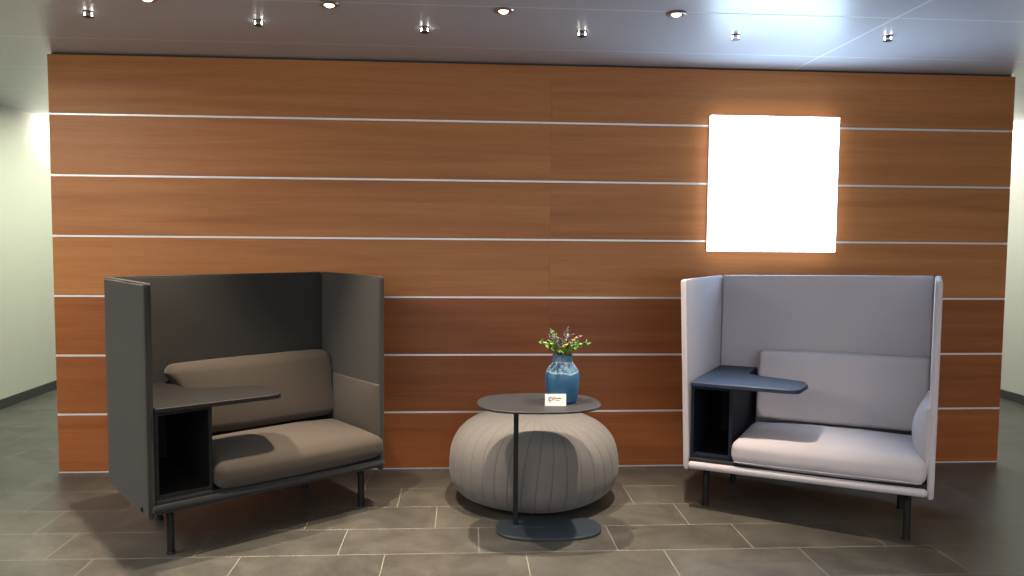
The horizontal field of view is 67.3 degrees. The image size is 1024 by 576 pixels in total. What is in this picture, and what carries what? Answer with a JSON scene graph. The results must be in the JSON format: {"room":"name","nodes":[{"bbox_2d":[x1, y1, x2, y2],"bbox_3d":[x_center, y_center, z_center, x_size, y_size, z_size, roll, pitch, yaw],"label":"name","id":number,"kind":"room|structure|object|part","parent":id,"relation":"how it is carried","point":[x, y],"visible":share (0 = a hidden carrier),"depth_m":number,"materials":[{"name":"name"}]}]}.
{"room":"office lobby","nodes":[
{"label":"office lobby","id":0,"kind":"room"},
{"bbox_2d":[0,105,56,398],"bbox_3d":[-4.020,-0.026,2.723,0.100,2.500,14.500,0,4,-4],"label":"wall","id":1,"kind":"structure","parent":0,"point":[27,312],"depth_m":6.69,"materials":[{"name":"paint"}]},
{"bbox_2d":[0,380,56,409],"bbox_3d":[-3.972,1.182,2.803,0.015,0.080,14.500,0,4,-4],"label":"baseboard","id":2,"kind":"structure","parent":1,"relation":"attached to","point":[25,395],"depth_m":6.71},
{"bbox_2d":[0,389,1023,575],"bbox_3d":[0.410,1.269,3.103,8.800,0.060,14.500,0,4,-4],"label":"floor","id":3,"kind":"structure","parent":0,"point":[653,520],"depth_m":3.82,"materials":[{"name":"tile"}]},
{"bbox_2d":[104,272,383,554],"bbox_3d":[-1.336,0.555,3.945,1.203,1.231,0.733,-3,5,-41],"label":"sofa","id":4,"kind":"object","parent":3,"relation":"on","point":[220,387],"visible":1,"depth_m":3.98,"materials":[{"name":"grey fabric"}]},
{"bbox_3d":[-1.786,0.479,3.581,0.038,1.039,0.680,-3,5,-41],"label":"panel","id":5,"kind":"part","parent":4,"relation":"part of","materials":[{"name":"grey fabric"}]},
{"bbox_3d":[-1.585,1.082,3.522,0.060,0.227,0.166,-3,5,-41],"label":"leg","id":6,"kind":"part","parent":4,"relation":"part of","materials":[{"name":"black metal"}]},
{"bbox_2d":[153,381,280,413],"bbox_3d":[-1.528,0.507,3.760,0.588,0.022,0.681,-3,5,-41],"label":"shelf","id":7,"kind":"object","parent":4,"relation":"attached to","point":[169,397],"depth_m":3.65,"materials":[{"name":"grey laminate"}]},
{"bbox_3d":[-1.560,0.442,4.203,1.126,1.039,0.036,-3,5,-41],"label":"panel","id":8,"kind":"part","parent":4,"relation":"part of","materials":[{"name":"grey fabric"}]},
{"bbox_2d":[164,349,332,432],"bbox_3d":[-1.405,0.557,4.195,0.907,0.385,0.174,-3,5,-41],"label":"cushion","id":9,"kind":"object","parent":4,"relation":"on","point":[303,378],"depth_m":4.17,"materials":[{"name":"brown fabric"}]},
{"bbox_3d":[-1.338,0.920,3.971,1.123,0.044,0.656,-3,5,-41],"label":"frame","id":10,"kind":"part","parent":4,"relation":"part of","materials":[{"name":"grey fabric"}]},
{"bbox_3d":[-1.119,0.948,3.710,1.157,0.040,0.040,-3,5,-41],"label":"rail","id":11,"kind":"part","parent":4,"relation":"part of","materials":[{"name":"grey metal"}]},
{"bbox_2d":[212,419,382,487],"bbox_3d":[-1.182,0.836,3.984,0.873,0.204,0.559,-3,5,-41],"label":"seat cushion","id":12,"kind":"object","parent":4,"relation":"on","point":[292,454],"depth_m":3.84,"materials":[{"name":"brown fabric"}]},
{"bbox_3d":[-0.910,0.439,4.337,0.037,1.039,0.680,-3,5,-41],"label":"panel","id":13,"kind":"part","parent":4,"relation":"part of","materials":[{"name":"grey fabric"}]},
{"bbox_3d":[-0.850,1.048,4.156,0.060,0.227,0.166,-3,5,-41],"label":"leg","id":14,"kind":"part","parent":4,"relation":"part of","materials":[{"name":"black metal"}]},
{"bbox_2d":[449,411,617,514],"bbox_3d":[0.121,0.931,4.289,0.937,0.462,0.937,0,4,-4],"label":"pouf","id":15,"kind":"object","parent":3,"relation":"on","point":[566,462],"visible":0.88,"depth_m":3.94,"materials":[{"name":"beige fabric"}]},
{"bbox_2d":[477,393,600,541],"bbox_3d":[0.136,0.873,3.748,0.614,0.645,0.434,0,4,-4],"label":"side table","id":16,"kind":"object","parent":3,"relation":"on","point":[526,528],"visible":0.94,"depth_m":3.75,"materials":[{"name":"grey metal"}]},
{"bbox_3d":[0.086,1.173,3.823,0.170,0.004,0.090,0,4,-4],"label":"foot plate","id":17,"kind":"part","parent":16,"relation":"part of","materials":[{"name":"black metal"}]},
{"bbox_3d":[0.179,1.186,3.799,0.520,0.016,0.305,0,4,-4],"label":"plate","id":18,"kind":"part","parent":16,"relation":"part of","materials":[{"name":"black metal"}]},
{"bbox_2d":[545,394,565,405],"bbox_3d":[0.206,0.529,3.645,0.100,0.056,0.023,0,4,-1],"label":"table card","id":19,"kind":"object","parent":16,"relation":"on","point":[550,399],"visible":1,"depth_m":3.64,"materials":[{"name":"white paper"}]},
{"bbox_2d":[545,354,579,403],"bbox_3d":[0.244,0.437,3.732,0.166,0.230,0.166,0,4,-4],"label":"vase","id":20,"kind":"object","parent":16,"relation":"on","point":[562,375],"visible":0.84,"depth_m":3.67,"materials":[{"name":"blue ceramic"}]},
{"bbox_2d":[538,326,590,355],"bbox_3d":[0.256,0.282,3.719,0.235,0.194,0.184,1,4,16],"label":"flower bouquet","id":21,"kind":"object","parent":20,"relation":"in","point":[561,349],"visible":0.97,"depth_m":3.70,"materials":[{"name":"green plant"}]},
{"bbox_2d":[681,275,942,540],"bbox_3d":[1.586,0.556,4.132,1.228,1.254,0.733,2,4,29],"label":"sofa","id":22,"kind":"object","parent":3,"relation":"on","point":[828,380],"visible":1,"depth_m":4.20,"materials":[{"name":"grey fabric"}]},
{"bbox_3d":[1.088,0.450,4.425,0.066,1.028,0.680,2,4,29],"label":"panel","id":23,"kind":"part","parent":22,"relation":"part of","materials":[{"name":"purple fabric"}]},
{"bbox_3d":[1.081,1.061,4.227,0.060,0.225,0.166,2,4,29],"label":"leg","id":24,"kind":"part","parent":22,"relation":"part of","materials":[{"name":"black metal"}]},
{"bbox_3d":[1.280,1.044,4.506,0.060,0.226,0.166,2,4,29],"label":"leg","id":25,"kind":"part","parent":22,"relation":"part of","materials":[{"name":"black metal"}]},
{"bbox_2d":[690,365,807,393],"bbox_3d":[1.352,0.499,4.243,0.570,0.036,0.681,2,4,29],"label":"shelf","id":26,"kind":"object","parent":22,"relation":"attached to","point":[732,378],"depth_m":4.19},
{"bbox_3d":[1.437,0.951,3.849,1.129,0.066,0.040,2,4,29],"label":"rail","id":27,"kind":"part","parent":22,"relation":"part of","materials":[{"name":"purple fabric"}]},
{"bbox_3d":[1.598,0.924,4.149,1.123,0.072,0.656,2,4,29],"label":"frame","id":28,"kind":"part","parent":22,"relation":"part of","materials":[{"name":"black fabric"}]},
{"bbox_3d":[1.767,0.441,4.423,1.126,1.055,0.036,2,4,29],"label":"panel","id":29,"kind":"part","parent":22,"relation":"part of","materials":[{"name":"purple fabric"}]},
{"bbox_2d":[732,422,926,484],"bbox_3d":[1.655,0.847,4.013,0.903,0.206,0.557,2,4,29],"label":"seat cushion","id":30,"kind":"object","parent":22,"relation":"on","point":[804,453],"depth_m":3.84,"materials":[{"name":"grey fabric"}]},
{"bbox_2d":[756,349,930,431],"bbox_3d":[1.822,0.559,4.277,0.880,0.405,0.168,2,4,29],"label":"cushion","id":31,"kind":"object","parent":22,"relation":"on","point":[878,389],"depth_m":4.21,"materials":[{"name":"grey fabric"}]},
{"bbox_3d":[2.061,1.066,4.081,0.060,0.248,0.166,2,4,29],"label":"leg","id":32,"kind":"part","parent":22,"relation":"part of","materials":[{"name":"black metal"}]},
{"bbox_3d":[1.934,1.085,3.763,0.060,0.249,0.166,2,4,29],"label":"leg","id":33,"kind":"part","parent":22,"relation":"part of","materials":[{"name":"black metal"}]},
{"bbox_3d":[2.120,0.464,3.862,0.037,1.028,0.680,2,4,29],"label":"panel","id":34,"kind":"part","parent":22,"relation":"part of","materials":[{"name":"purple fabric"}]},
{"bbox_2d":[0,0,1023,125],"bbox_3d":[0.431,-1.286,2.942,8.800,0.060,14.500,0,4,-4],"label":"ceiling","id":35,"kind":"structure","parent":0,"point":[983,37],"depth_m":3.99,"materials":[{"name":"paint"}]},
{"bbox_2d":[83,10,93,18],"bbox_3d":[-2.027,-1.308,3.683,0.048,0.027,0.048,0,4,-4],"label":"recessed light","id":36,"kind":"object","parent":35,"relation":"in","point":[84,11],"visible":1,"depth_m":3.68,"materials":[{"name":"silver metal"}]},
{"bbox_2d":[140,0,158,2],"bbox_3d":[-1.638,-1.296,3.456,0.096,0.016,0.096,0,4,-4],"label":"recessed light","id":37,"kind":"object","parent":35,"relation":"in","point":[150,1],"visible":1,"depth_m":3.47,"materials":[{"name":"silver metal"}]},
{"bbox_2d":[253,19,263,26],"bbox_3d":[-1.254,-1.310,3.806,0.048,0.027,0.048,0,4,-4],"label":"recessed light","id":38,"kind":"object","parent":35,"relation":"in","point":[254,20],"visible":1,"depth_m":3.80,"materials":[{"name":"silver metal"}]},
{"bbox_2d":[318,1,339,8],"bbox_3d":[-0.837,-1.294,3.525,0.096,0.016,0.096,0,4,-4],"label":"recessed light","id":39,"kind":"object","parent":35,"relation":"in","point":[325,4],"visible":1,"depth_m":3.51,"materials":[{"name":"silver metal"}]},
{"bbox_2d":[420,26,428,33],"bbox_3d":[-0.444,-1.309,3.909,0.048,0.027,0.048,0,4,-4],"label":"recessed light","id":40,"kind":"object","parent":35,"relation":"in","point":[421,27],"visible":1,"depth_m":3.90,"materials":[{"name":"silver metal"}]},
{"bbox_2d":[493,7,513,14],"bbox_3d":[-0.039,-1.292,3.598,0.096,0.016,0.096,0,4,-4],"label":"recessed light","id":41,"kind":"object","parent":35,"relation":"in","point":[499,10],"visible":1,"depth_m":3.58,"materials":[{"name":"silver metal"}]},
{"bbox_2d":[577,30,586,37],"bbox_3d":[0.360,-1.306,3.961,0.048,0.027,0.048,0,4,-4],"label":"recessed light","id":42,"kind":"object","parent":35,"relation":"in","point":[580,31],"visible":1,"depth_m":3.96,"materials":[{"name":"silver metal"}]},
{"bbox_2d":[666,10,686,17],"bbox_3d":[0.775,-1.287,3.626,0.096,0.016,0.096,0,4,-4],"label":"recessed light","id":43,"kind":"object","parent":35,"relation":"in","point":[676,13],"visible":1,"depth_m":3.61,"materials":[{"name":"silver metal"}]},
{"bbox_2d":[731,34,739,40],"bbox_3d":[1.163,-1.302,4.004,0.048,0.027,0.048,0,4,-4],"label":"recessed light","id":44,"kind":"object","parent":35,"relation":"in","point":[732,35],"visible":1,"depth_m":4.00,"materials":[{"name":"silver metal"}]},
{"bbox_2d":[883,35,892,41],"bbox_3d":[1.954,-1.295,4.000,0.048,0.027,0.048,0,4,-4],"label":"recessed light","id":45,"kind":"object","parent":35,"relation":"in","point":[885,36],"visible":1,"depth_m":3.99,"materials":[{"name":"silver metal"}]},
{"bbox_2d":[47,52,1015,472],"bbox_3d":[0.229,-0.123,4.825,5.923,2.500,0.130,0,4,-4],"label":"wall","id":46,"kind":"structure","parent":0,"point":[496,206],"depth_m":4.73,"materials":[{"name":"red wood"}]},
{"bbox_3d":[-1.253,0.943,4.739,2.959,0.341,0.022,0,4,-4],"label":"wood panel","id":47,"kind":"part","parent":46,"relation":"part of","materials":[{"name":"red wood"}]},
{"bbox_3d":[-1.236,-1.191,4.605,2.959,0.336,0.022,0,4,-4],"label":"wood panel","id":48,"kind":"part","parent":46,"relation":"part of","materials":[{"name":"brown wood"}]},
{"bbox_3d":[-1.238,-0.838,4.627,2.959,0.342,0.022,0,4,-4],"label":"wood panel","id":49,"kind":"part","parent":46,"relation":"part of","materials":[{"name":"brown wood"}]},
{"bbox_3d":[-1.241,-0.482,4.649,2.959,0.342,0.022,0,4,-4],"label":"wood panel","id":50,"kind":"part","parent":46,"relation":"part of","materials":[{"name":"brown wood"}]},
{"bbox_3d":[-1.244,-0.125,4.672,2.959,0.342,0.022,0,4,-4],"label":"wood panel","id":51,"kind":"part","parent":46,"relation":"part of","materials":[{"name":"brown wood"}]},
{"bbox_3d":[-1.247,0.231,4.694,2.959,0.342,0.022,0,4,-4],"label":"wood panel","id":52,"kind":"part","parent":46,"relation":"part of","materials":[{"name":"red wood"}]},
{"bbox_3d":[-1.250,0.588,4.717,2.959,0.342,0.022,0,4,-4],"label":"wood panel","id":53,"kind":"part","parent":46,"relation":"part of","materials":[{"name":"red wood"}]},
{"bbox_2d":[706,115,839,251],"bbox_3d":[1.619,-0.643,4.788,0.812,0.833,0.063,0,4,-4],"label":"light panel","id":54,"kind":"object","parent":46,"relation":"attached to","point":[773,180],"visible":1,"depth_m":4.75,"materials":[{"name":"glowing white acrylic"}]},
{"bbox_3d":[1.703,0.600,4.916,2.959,0.342,0.022,0,4,-4],"label":"wood panel","id":55,"kind":"part","parent":46,"relation":"part of","materials":[{"name":"red wood"}]},
{"bbox_3d":[1.706,0.243,4.893,2.959,0.342,0.022,0,4,-4],"label":"wood panel","id":56,"kind":"part","parent":46,"relation":"part of","materials":[{"name":"red wood"}]},
{"bbox_3d":[1.709,-0.113,4.871,2.959,0.342,0.022,0,4,-4],"label":"wood panel","id":57,"kind":"part","parent":46,"relation":"part of","materials":[{"name":"brown wood"}]},
{"bbox_3d":[1.712,-0.470,4.849,2.959,0.342,0.022,0,4,-4],"label":"wood panel","id":58,"kind":"part","parent":46,"relation":"part of","materials":[{"name":"brown wood"}]},
{"bbox_3d":[1.714,-0.826,4.826,2.959,0.342,0.022,0,4,-4],"label":"wood panel","id":59,"kind":"part","parent":46,"relation":"part of","materials":[{"name":"brown wood"}]},
{"bbox_3d":[1.717,-1.179,4.804,2.959,0.336,0.022,0,4,-4],"label":"wood panel","id":60,"kind":"part","parent":46,"relation":"part of","materials":[{"name":"brown wood"}]},
{"bbox_3d":[1.700,0.955,4.938,2.959,0.341,0.022,0,4,-4],"label":"wood panel","id":61,"kind":"part","parent":46,"relation":"part of","materials":[{"name":"red wood"}]},
{"bbox_2d":[1001,124,1023,394],"bbox_3d":[4.860,0.010,3.322,0.100,2.500,14.500,0,4,-4],"label":"wall","id":62,"kind":"structure","parent":0,"point":[1012,371],"depth_m":6.97,"materials":[{"name":"paint"}]},
{"bbox_2d":[1000,389,1023,404],"bbox_3d":[4.793,1.217,3.394,0.015,0.080,14.500,0,4,-4],"label":"baseboard","id":63,"kind":"structure","parent":62,"relation":"attached to","point":[1018,398],"depth_m":6.99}
]}

